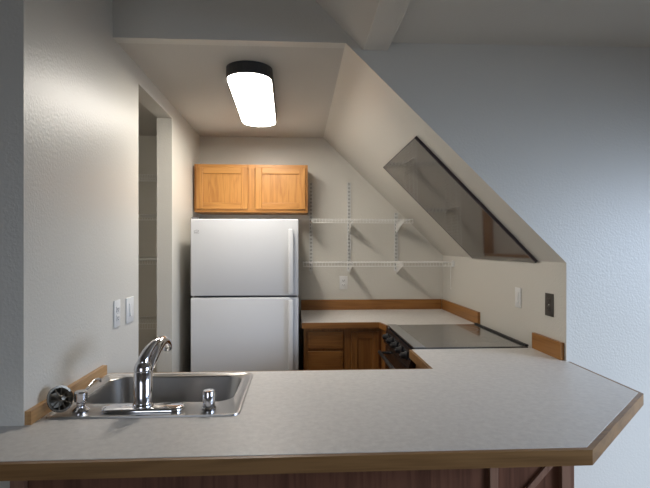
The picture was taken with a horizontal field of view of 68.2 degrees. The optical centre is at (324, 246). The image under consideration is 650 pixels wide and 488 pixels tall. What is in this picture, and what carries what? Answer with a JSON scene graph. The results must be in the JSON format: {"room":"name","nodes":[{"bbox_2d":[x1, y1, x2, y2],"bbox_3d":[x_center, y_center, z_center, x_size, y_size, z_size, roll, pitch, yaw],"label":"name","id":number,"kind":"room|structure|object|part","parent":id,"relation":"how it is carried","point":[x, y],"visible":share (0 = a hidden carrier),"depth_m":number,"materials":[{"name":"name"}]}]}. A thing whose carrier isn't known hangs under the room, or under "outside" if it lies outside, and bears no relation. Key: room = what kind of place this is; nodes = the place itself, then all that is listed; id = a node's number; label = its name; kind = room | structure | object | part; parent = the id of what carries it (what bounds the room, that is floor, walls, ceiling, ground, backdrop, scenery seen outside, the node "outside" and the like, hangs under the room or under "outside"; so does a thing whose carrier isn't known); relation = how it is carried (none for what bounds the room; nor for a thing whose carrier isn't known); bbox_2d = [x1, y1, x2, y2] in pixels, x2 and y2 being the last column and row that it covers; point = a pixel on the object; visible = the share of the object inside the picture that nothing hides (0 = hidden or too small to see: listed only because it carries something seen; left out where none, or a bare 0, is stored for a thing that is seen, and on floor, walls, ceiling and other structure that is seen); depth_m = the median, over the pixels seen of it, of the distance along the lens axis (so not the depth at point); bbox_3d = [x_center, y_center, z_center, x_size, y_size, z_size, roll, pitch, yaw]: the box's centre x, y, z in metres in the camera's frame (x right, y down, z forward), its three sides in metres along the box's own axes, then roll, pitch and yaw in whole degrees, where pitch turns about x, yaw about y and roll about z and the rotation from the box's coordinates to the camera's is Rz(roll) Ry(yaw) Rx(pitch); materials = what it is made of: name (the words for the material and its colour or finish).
{"room":"kitchen","nodes":[
{"label":"kitchen","id":0,"kind":"room"},
{"bbox_2d":[0,0,199,487],"bbox_3d":[-1.054,-0.286,2.811,0.100,3.500,2.677,0,0,-3],"label":"wall","id":1,"kind":"structure","parent":0,"point":[70,94],"depth_m":1.83,"materials":[{"name":"white paint"}]},
{"bbox_2d":[25,365,106,424],"bbox_3d":[-0.935,0.529,1.778,0.020,0.042,0.593,0,0,-3],"label":"backsplash","id":2,"kind":"structure","parent":1,"relation":"attached to","point":[41,409],"depth_m":1.75,"materials":[{"name":"brown wood"}]},
{"bbox_2d":[114,299,119,327],"bbox_3d":[-0.966,0.309,2.234,0.009,0.125,0.075,0,0,-3],"label":"outlet","id":3,"kind":"object","parent":1,"relation":"attached to","point":[116,302],"visible":1,"depth_m":2.22,"materials":[{"name":"white plastic"}]},
{"bbox_2d":[126,296,133,323],"bbox_3d":[-0.974,0.314,2.403,0.012,0.125,0.105,0,0,-3],"label":"light switch","id":4,"kind":"object","parent":1,"relation":"attached to","point":[129,301],"visible":1,"depth_m":2.39,"materials":[{"name":"white plastic"}]},
{"bbox_2d":[138,101,156,135],"bbox_3d":[-1.585,-0.986,2.831,0.958,0.060,2.577,0,0,-3],"label":"ceiling","id":5,"kind":"structure","parent":0,"point":[147,122],"depth_m":3.69,"materials":[{"name":"grey paint"}]},
{"bbox_2d":[118,43,343,137],"bbox_3d":[-0.493,-1.006,3.230,1.067,0.100,1.904,0,0,-3],"label":"ceiling","id":6,"kind":"structure","parent":0,"point":[192,78],"depth_m":2.81,"materials":[{"name":"grey paint"}]},
{"bbox_2d":[226,60,275,126],"bbox_3d":[-0.439,-0.923,3.010,0.265,0.063,1.110,0,0,-3],"label":"ceiling light","id":7,"kind":"object","parent":6,"relation":"attached to","point":[250,83],"visible":1,"depth_m":2.75,"materials":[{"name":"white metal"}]},
{"bbox_2d":[138,136,442,371],"bbox_3d":[-0.546,0.224,4.231,3.392,2.480,0.100,0,0,-3],"label":"wall","id":8,"kind":"structure","parent":0,"point":[329,173],"depth_m":4.21,"materials":[{"name":"white paint"}]},
{"bbox_2d":[138,316,156,328],"bbox_3d":[-1.644,0.617,3.917,0.943,0.049,0.375,0,0,-3],"label":"shelf","id":9,"kind":"object","parent":8,"relation":"attached to","point":[139,316],"visible":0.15,"depth_m":3.78,"materials":[{"name":"silver metal"}]},
{"bbox_2d":[138,174,156,181],"bbox_3d":[-1.644,-0.543,3.917,0.943,0.049,0.375,0,0,-3],"label":"shelf","id":10,"kind":"object","parent":8,"relation":"attached to","point":[155,176],"visible":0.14,"depth_m":3.75,"materials":[{"name":"silver metal"}]},
{"bbox_2d":[138,214,156,219],"bbox_3d":[-1.644,-0.233,3.917,0.943,0.049,0.375,0,0,-3],"label":"shelf","id":11,"kind":"object","parent":8,"relation":"attached to","point":[142,216],"visible":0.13,"depth_m":3.75,"materials":[{"name":"silver metal"}]},
{"bbox_2d":[138,257,156,264],"bbox_3d":[-1.644,0.112,3.917,0.943,0.049,0.375,0,0,-3],"label":"shelf","id":12,"kind":"object","parent":8,"relation":"attached to","point":[138,257],"visible":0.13,"depth_m":3.99,"materials":[{"name":"silver metal"}]},
{"bbox_2d":[194,164,307,214],"bbox_3d":[-0.602,-0.472,4.014,0.908,0.385,0.324,0,0,-3],"label":"upper cabinet","id":13,"kind":"object","parent":8,"relation":"attached to","point":[219,189],"visible":1,"depth_m":3.86,"materials":[{"name":"brown wood"}]},
{"bbox_3d":[-0.824,-0.471,3.854,0.314,0.239,0.010,0,0,-3],"label":"door","id":14,"kind":"part","parent":13,"relation":"part of","materials":[{"name":"brown wood"}]},
{"bbox_3d":[-0.824,-0.613,3.849,0.306,0.052,0.020,0,0,-3],"label":"door rail","id":15,"kind":"part","parent":13,"relation":"part of","materials":[{"name":"brown wood"}]},
{"bbox_3d":[-0.824,-0.330,3.849,0.306,0.052,0.020,0,0,-3],"label":"door rail","id":16,"kind":"part","parent":13,"relation":"part of","materials":[{"name":"brown wood"}]},
{"bbox_3d":[-0.594,-0.650,3.882,0.848,0.030,0.020,0,0,-3],"label":"frame rail","id":17,"kind":"part","parent":13,"relation":"part of","materials":[{"name":"brown wood"}]},
{"bbox_3d":[-0.594,-0.295,3.882,0.848,0.030,0.020,0,0,-3],"label":"frame rail","id":18,"kind":"part","parent":13,"relation":"part of","materials":[{"name":"brown wood"}]},
{"bbox_3d":[-0.360,-0.471,3.881,0.308,0.239,0.010,0,0,-3],"label":"door","id":19,"kind":"part","parent":13,"relation":"part of","materials":[{"name":"brown wood"}]},
{"bbox_3d":[-0.359,-0.613,3.876,0.300,0.052,0.020,0,0,-3],"label":"door rail","id":20,"kind":"part","parent":13,"relation":"part of","materials":[{"name":"brown wood"}]},
{"bbox_3d":[-0.359,-0.330,3.876,0.300,0.052,0.020,0,0,-3],"label":"door rail","id":21,"kind":"part","parent":13,"relation":"part of","materials":[{"name":"brown wood"}]},
{"bbox_2d":[309,183,312,270],"bbox_3d":[-0.122,-0.174,4.199,0.034,0.773,0.012,0,0,-3],"label":"track","id":22,"kind":"object","parent":8,"relation":"attached to","point":[310,184],"visible":0.91,"depth_m":4.19,"materials":[{"name":"white metal"}]},
{"bbox_2d":[339,276,347,288],"bbox_3d":[0.163,0.313,4.216,0.072,0.117,0.009,0,0,-3],"label":"outlet","id":23,"kind":"object","parent":8,"relation":"attached to","point":[343,280],"visible":1,"depth_m":4.21,"materials":[{"name":"white plastic"}]},
{"bbox_2d":[347,182,350,270],"bbox_3d":[0.211,-0.177,4.218,0.034,0.778,0.012,0,0,-3],"label":"track","id":24,"kind":"object","parent":8,"relation":"attached to","point":[348,184],"visible":0.81,"depth_m":4.21,"materials":[{"name":"white metal"}]},
{"bbox_2d":[349,220,352,232],"bbox_3d":[0.220,-0.171,4.071,0.006,0.099,0.283,0,0,-3],"label":"shelf bracket","id":25,"kind":"object","parent":24,"relation":"attached to","point":[350,222],"visible":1,"depth_m":4.07,"materials":[{"name":"silver metal"}]},
{"bbox_2d":[313,219,412,222],"bbox_3d":[0.305,-0.213,4.069,0.828,0.036,0.295,0,0,-3],"label":"wire shelf","id":26,"kind":"object","parent":8,"relation":"attached to","point":[341,220],"visible":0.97,"depth_m":3.94,"materials":[{"name":"white metal"}]},
{"bbox_2d":[301,299,440,309],"bbox_3d":[0.411,0.506,4.225,1.242,0.088,0.020,0,0,-3],"label":"backsplash","id":27,"kind":"structure","parent":8,"relation":"attached to","point":[355,304],"depth_m":4.22,"materials":[{"name":"brown wood"}]},
{"bbox_2d":[303,261,453,288],"bbox_3d":[0.436,0.231,4.072,1.248,0.239,0.302,0,0,-3],"label":"wire shelf","id":28,"kind":"object","parent":8,"relation":"attached to","point":[353,262],"visible":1,"depth_m":3.95,"materials":[{"name":"white metal"}]},
{"bbox_2d":[394,213,397,270],"bbox_3d":[0.628,-0.044,4.241,0.034,0.513,0.012,0,0,-3],"label":"track","id":29,"kind":"object","parent":8,"relation":"attached to","point":[395,214],"visible":0.78,"depth_m":4.24,"materials":[{"name":"white metal"}]},
{"bbox_2d":[396,220,402,232],"bbox_3d":[0.637,-0.171,4.094,0.006,0.099,0.283,0,0,-3],"label":"shelf bracket","id":30,"kind":"object","parent":29,"relation":"attached to","point":[398,225],"visible":1,"depth_m":4.13,"materials":[{"name":"silver metal"}]},
{"bbox_2d":[396,263,403,273],"bbox_3d":[0.637,0.184,4.094,0.006,0.099,0.283,0,0,-3],"label":"shelf bracket","id":31,"kind":"object","parent":29,"relation":"attached to","point":[398,264],"visible":0.82,"depth_m":4.13,"materials":[{"name":"silver metal"}]},
{"bbox_2d":[315,0,378,48],"bbox_3d":[-1.484,-1.891,-0.265,3.607,1.930,4.841,0,0,-3],"label":"vault","id":32,"kind":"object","parent":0,"point":[355,17],"visible":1,"depth_m":2.10,"materials":[{"name":"grey paint"}]},
{"bbox_2d":[113,0,649,487],"bbox_3d":[1.247,-0.306,2.346,4.442,3.540,0.060,0,0,-3],"label":"wall","id":33,"kind":"structure","parent":0,"point":[559,136],"depth_m":2.31,"materials":[{"name":"white paint"}]},
{"bbox_2d":[363,0,410,50],"bbox_3d":[0.376,-0.995,-0.158,0.118,0.142,4.841,0,0,-3],"label":"beam","id":34,"kind":"structure","parent":33,"relation":"attached to","point":[389,14],"depth_m":1.98,"materials":[{"name":"white paint"}]},
{"bbox_2d":[323,48,558,261],"bbox_3d":[0.622,-0.490,3.294,1.167,1.132,1.904,0,0,-3],"label":"ceiling","id":35,"kind":"structure","parent":0,"point":[366,125],"depth_m":2.88,"materials":[{"name":"white paint"}]},
{"bbox_2d":[383,136,537,262],"bbox_3d":[0.778,-0.246,3.009,0.683,0.664,0.998,0,0,-3],"label":"panel","id":36,"kind":"object","parent":35,"relation":"attached to","point":[416,168],"visible":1,"depth_m":2.87,"materials":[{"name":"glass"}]},
{"bbox_2d":[443,256,559,347],"bbox_3d":[1.155,0.770,3.324,0.100,1.388,1.904,0,0,-3],"label":"wall","id":37,"kind":"structure","parent":0,"point":[484,286],"depth_m":2.96,"materials":[{"name":"white paint"}]},
{"bbox_2d":[442,299,479,323],"bbox_3d":[1.066,0.506,3.824,0.018,0.088,0.854,0,0,-3],"label":"backsplash","id":38,"kind":"structure","parent":37,"relation":"attached to","point":[471,315],"depth_m":3.73,"materials":[{"name":"brown wood"}]},
{"bbox_2d":[515,287,520,307],"bbox_3d":[1.127,0.296,2.811,0.012,0.117,0.072,0,0,-3],"label":"light switch","id":39,"kind":"object","parent":37,"relation":"attached to","point":[517,290],"visible":1,"depth_m":2.80,"materials":[{"name":"white plastic"}]},
{"bbox_2d":[532,332,563,359],"bbox_3d":[1.143,0.507,2.471,0.018,0.085,0.289,0,0,-3],"label":"backsplash","id":40,"kind":"structure","parent":37,"relation":"attached to","point":[554,348],"depth_m":2.44,"materials":[{"name":"brown wood"}]},
{"bbox_2d":[545,293,553,316],"bbox_3d":[1.149,0.296,2.461,0.009,0.117,0.080,0,0,-3],"label":"outlet","id":41,"kind":"object","parent":37,"relation":"attached to","point":[549,298],"visible":1,"depth_m":2.45,"materials":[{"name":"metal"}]},
{"bbox_2d":[392,0,649,46],"bbox_3d":[2.019,-1.014,-0.065,3.175,0.103,4.841,0,0,-3],"label":"ceiling","id":42,"kind":"structure","parent":0,"point":[605,23],"depth_m":2.07,"materials":[{"name":"white paint"}]},
{"bbox_3d":[0.153,1.514,0.838,7.000,0.100,7.055,0,0,-3],"label":"floor","id":43,"kind":"structure","parent":0,"visible":0},
{"bbox_2d":[191,217,297,371],"bbox_3d":[-0.583,0.628,3.718,0.753,1.672,0.770,0,0,-3],"label":"refrigerator","id":44,"kind":"object","parent":43,"relation":"on","point":[244,272],"visible":0.75,"depth_m":3.37,"materials":[{"name":"white metal"}]},
{"bbox_3d":[-0.565,0.855,3.406,0.753,0.998,0.065,0,0,-3],"label":"fridge door","id":45,"kind":"part","parent":44,"relation":"part of","materials":[{"name":"white metal"}]},
{"bbox_3d":[-0.565,0.073,3.406,0.753,0.541,0.065,0,0,-3],"label":"freezer door","id":46,"kind":"part","parent":44,"relation":"part of","materials":[{"name":"white metal"}]},
{"bbox_3d":[-0.239,0.666,3.372,0.034,0.595,0.040,0,0,-3],"label":"handle","id":47,"kind":"part","parent":44,"relation":"part of","materials":[{"name":"white"}]},
{"bbox_3d":[-0.239,0.102,3.372,0.034,0.455,0.040,0,0,-3],"label":"handle","id":48,"kind":"part","parent":44,"relation":"part of","materials":[{"name":"white plastic"}]},
{"bbox_2d":[10,365,573,487],"bbox_3d":[0.054,1.029,2.016,2.062,0.870,1.040,0,0,-3],"label":"base cabinet","id":49,"kind":"object","parent":43,"relation":"on","point":[553,476],"visible":0.05,"depth_m":1.52,"materials":[{"name":"red wood"}]},
{"bbox_3d":[-0.091,1.029,1.799,1.697,0.870,0.578,0,0,-3],"label":"panel","id":50,"kind":"part","parent":49,"relation":"part of","materials":[{"name":"red wood"}]},
{"bbox_2d":[0,332,643,480],"bbox_3d":[0.028,0.529,1.910,2.345,0.129,1.286,0,0,-3],"label":"countertop","id":51,"kind":"structure","parent":49,"relation":"on","point":[485,407],"depth_m":1.46,"materials":[{"name":"laminate"}]},
{"bbox_2d":[101,336,184,413],"bbox_3d":[-0.617,0.433,1.706,0.274,0.227,0.256,0,0,-3],"label":"faucet","id":52,"kind":"object","parent":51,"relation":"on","point":[144,367],"visible":1,"depth_m":1.60,"materials":[{"name":"silver metal"}]},
{"bbox_3d":[-0.612,0.540,1.616,0.274,0.012,0.074,0,0,-3],"label":"plate","id":53,"kind":"part","parent":52,"relation":"part of","materials":[{"name":"silver metal"}]},
{"bbox_3d":[-0.598,0.364,1.641,0.045,0.089,0.103,0,0,30],"label":"lever","id":54,"kind":"part","parent":52,"relation":"part of","materials":[{"name":"silver metal"}]},
{"bbox_3d":[-0.598,0.387,1.725,0.042,0.123,0.221,0,0,3],"label":"spout","id":55,"kind":"part","parent":52,"relation":"part of","materials":[{"name":"silver metal"}]},
{"bbox_2d":[45,373,252,419],"bbox_3d":[-0.605,0.635,1.805,0.622,0.185,0.523,0,0,-3],"label":"sink","id":56,"kind":"object","parent":51,"relation":"in","point":[231,389],"visible":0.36,"depth_m":2.00,"materials":[{"name":"silver metal"}]},
{"bbox_2d":[46,385,73,412],"bbox_3d":[-0.875,0.499,1.579,0.065,0.083,0.074,0,0,-3],"label":"strainer","id":57,"kind":"object","parent":56,"relation":"on","point":[59,399],"visible":1,"depth_m":1.58,"materials":[{"name":"grey metal"}]},
{"bbox_2d":[72,378,101,412],"bbox_3d":[-0.818,0.506,1.661,0.052,0.080,0.172,0,0,-3],"label":"soap dispenser","id":58,"kind":"object","parent":56,"relation":"on","point":[80,396],"visible":1,"depth_m":1.59,"materials":[{"name":"silver metal"}]},
{"bbox_3d":[-0.814,0.486,1.677,0.009,0.039,0.140,0,0,-1],"label":"spout","id":59,"kind":"part","parent":58,"relation":"part of","materials":[{"name":"silver metal"}]},
{"bbox_2d":[202,389,215,410],"bbox_3d":[-0.392,0.514,1.620,0.048,0.064,0.048,0,0,-3],"label":"air gap","id":60,"kind":"object","parent":56,"relation":"on","point":[208,394],"visible":1,"depth_m":1.60,"materials":[{"name":"silver metal"}]},
{"bbox_2d":[303,328,385,369],"bbox_3d":[0.441,1.028,3.809,1.225,0.872,0.835,0,0,-3],"label":"base cabinet","id":61,"kind":"object","parent":43,"relation":"on","point":[327,348],"visible":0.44,"depth_m":3.53,"materials":[{"name":"brown wood"}]},
{"bbox_3d":[0.004,0.874,3.528,0.260,0.220,0.020,0,0,-3],"label":"drawer","id":62,"kind":"part","parent":61,"relation":"part of","materials":[{"name":"brown wood"}]},
{"bbox_3d":[0.004,0.685,3.528,0.260,0.126,0.020,0,0,-3],"label":"drawer","id":63,"kind":"part","parent":61,"relation":"part of","materials":[{"name":"brown wood"}]},
{"bbox_3d":[0.296,0.980,3.550,0.125,0.618,0.008,0,0,-3],"label":"door","id":64,"kind":"part","parent":61,"relation":"part of","materials":[{"name":"brown wood"}]},
{"bbox_3d":[0.296,0.651,3.546,0.115,0.050,0.016,0,0,-3],"label":"door rail","id":65,"kind":"part","parent":61,"relation":"part of","materials":[{"name":"brown wood"}]},
{"bbox_2d":[301,299,479,330],"bbox_3d":[0.445,0.527,3.799,1.262,0.130,0.874,0,0,-3],"label":"countertop","id":66,"kind":"structure","parent":61,"relation":"on","point":[355,313],"depth_m":3.92,"materials":[{"name":"laminate"}]},
{"bbox_2d":[378,323,528,368],"bbox_3d":[0.737,1.000,2.992,0.716,0.929,0.766,0,0,-3],"label":"range","id":67,"kind":"object","parent":43,"relation":"on","point":[398,339],"visible":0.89,"depth_m":2.92,"materials":[{"name":"black ceramic"}]},
{"bbox_3d":[0.406,0.609,3.253,0.037,0.048,0.048,0,0,-3],"label":"knob","id":68,"kind":"part","parent":67,"relation":"part of","materials":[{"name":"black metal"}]},
{"bbox_3d":[0.410,0.719,2.973,0.061,0.024,0.640,0,0,-3],"label":"handle","id":69,"kind":"part","parent":67,"relation":"part of","materials":[{"name":"black metal"}]},
{"bbox_3d":[0.414,0.609,3.114,0.037,0.048,0.048,0,0,-3],"label":"knob","id":70,"kind":"part","parent":67,"relation":"part of","materials":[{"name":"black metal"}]},
{"bbox_3d":[0.422,0.609,2.974,0.037,0.048,0.048,0,0,-3],"label":"knob","id":71,"kind":"part","parent":67,"relation":"part of","materials":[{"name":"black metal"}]},
{"bbox_3d":[0.458,0.959,2.976,0.034,0.570,0.750,0,0,-3],"label":"oven door","id":72,"kind":"part","parent":67,"relation":"part of","materials":[{"name":"black ceramic"}]},
{"bbox_3d":[0.430,0.609,2.834,0.037,0.048,0.048,0,0,-3],"label":"knob","id":73,"kind":"part","parent":67,"relation":"part of","materials":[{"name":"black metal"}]},
{"bbox_3d":[0.453,0.614,2.976,0.044,0.100,0.760,0,0,-3],"label":"control panel","id":74,"kind":"part","parent":67,"relation":"part of","materials":[{"name":"black ceramic"}]},
{"bbox_3d":[0.438,0.609,2.694,0.037,0.048,0.048,0,0,-3],"label":"knob","id":75,"kind":"part","parent":67,"relation":"part of","materials":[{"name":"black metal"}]},
{"bbox_2d":[388,324,527,348],"bbox_3d":[0.778,0.551,2.994,0.629,0.014,0.766,0,0,-3],"label":"cooktop","id":76,"kind":"object","parent":67,"relation":"in","point":[432,336],"depth_m":2.89,"materials":[{"name":"black glass"}]},
{"bbox_3d":[-2.113,0.224,2.801,0.100,2.480,2.577,0,0,-3],"label":"wall","id":77,"kind":"structure","parent":0,"visible":0},
{"bbox_2d":[138,258,156,260],"bbox_3d":[-1.634,0.096,3.713,0.951,0.022,0.022,0,0,-3],"label":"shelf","id":78,"kind":"object","parent":77,"relation":"attached to","point":[139,259],"visible":0.02,"depth_m":3.72,"materials":[{"name":"white plastic"}]}
]}

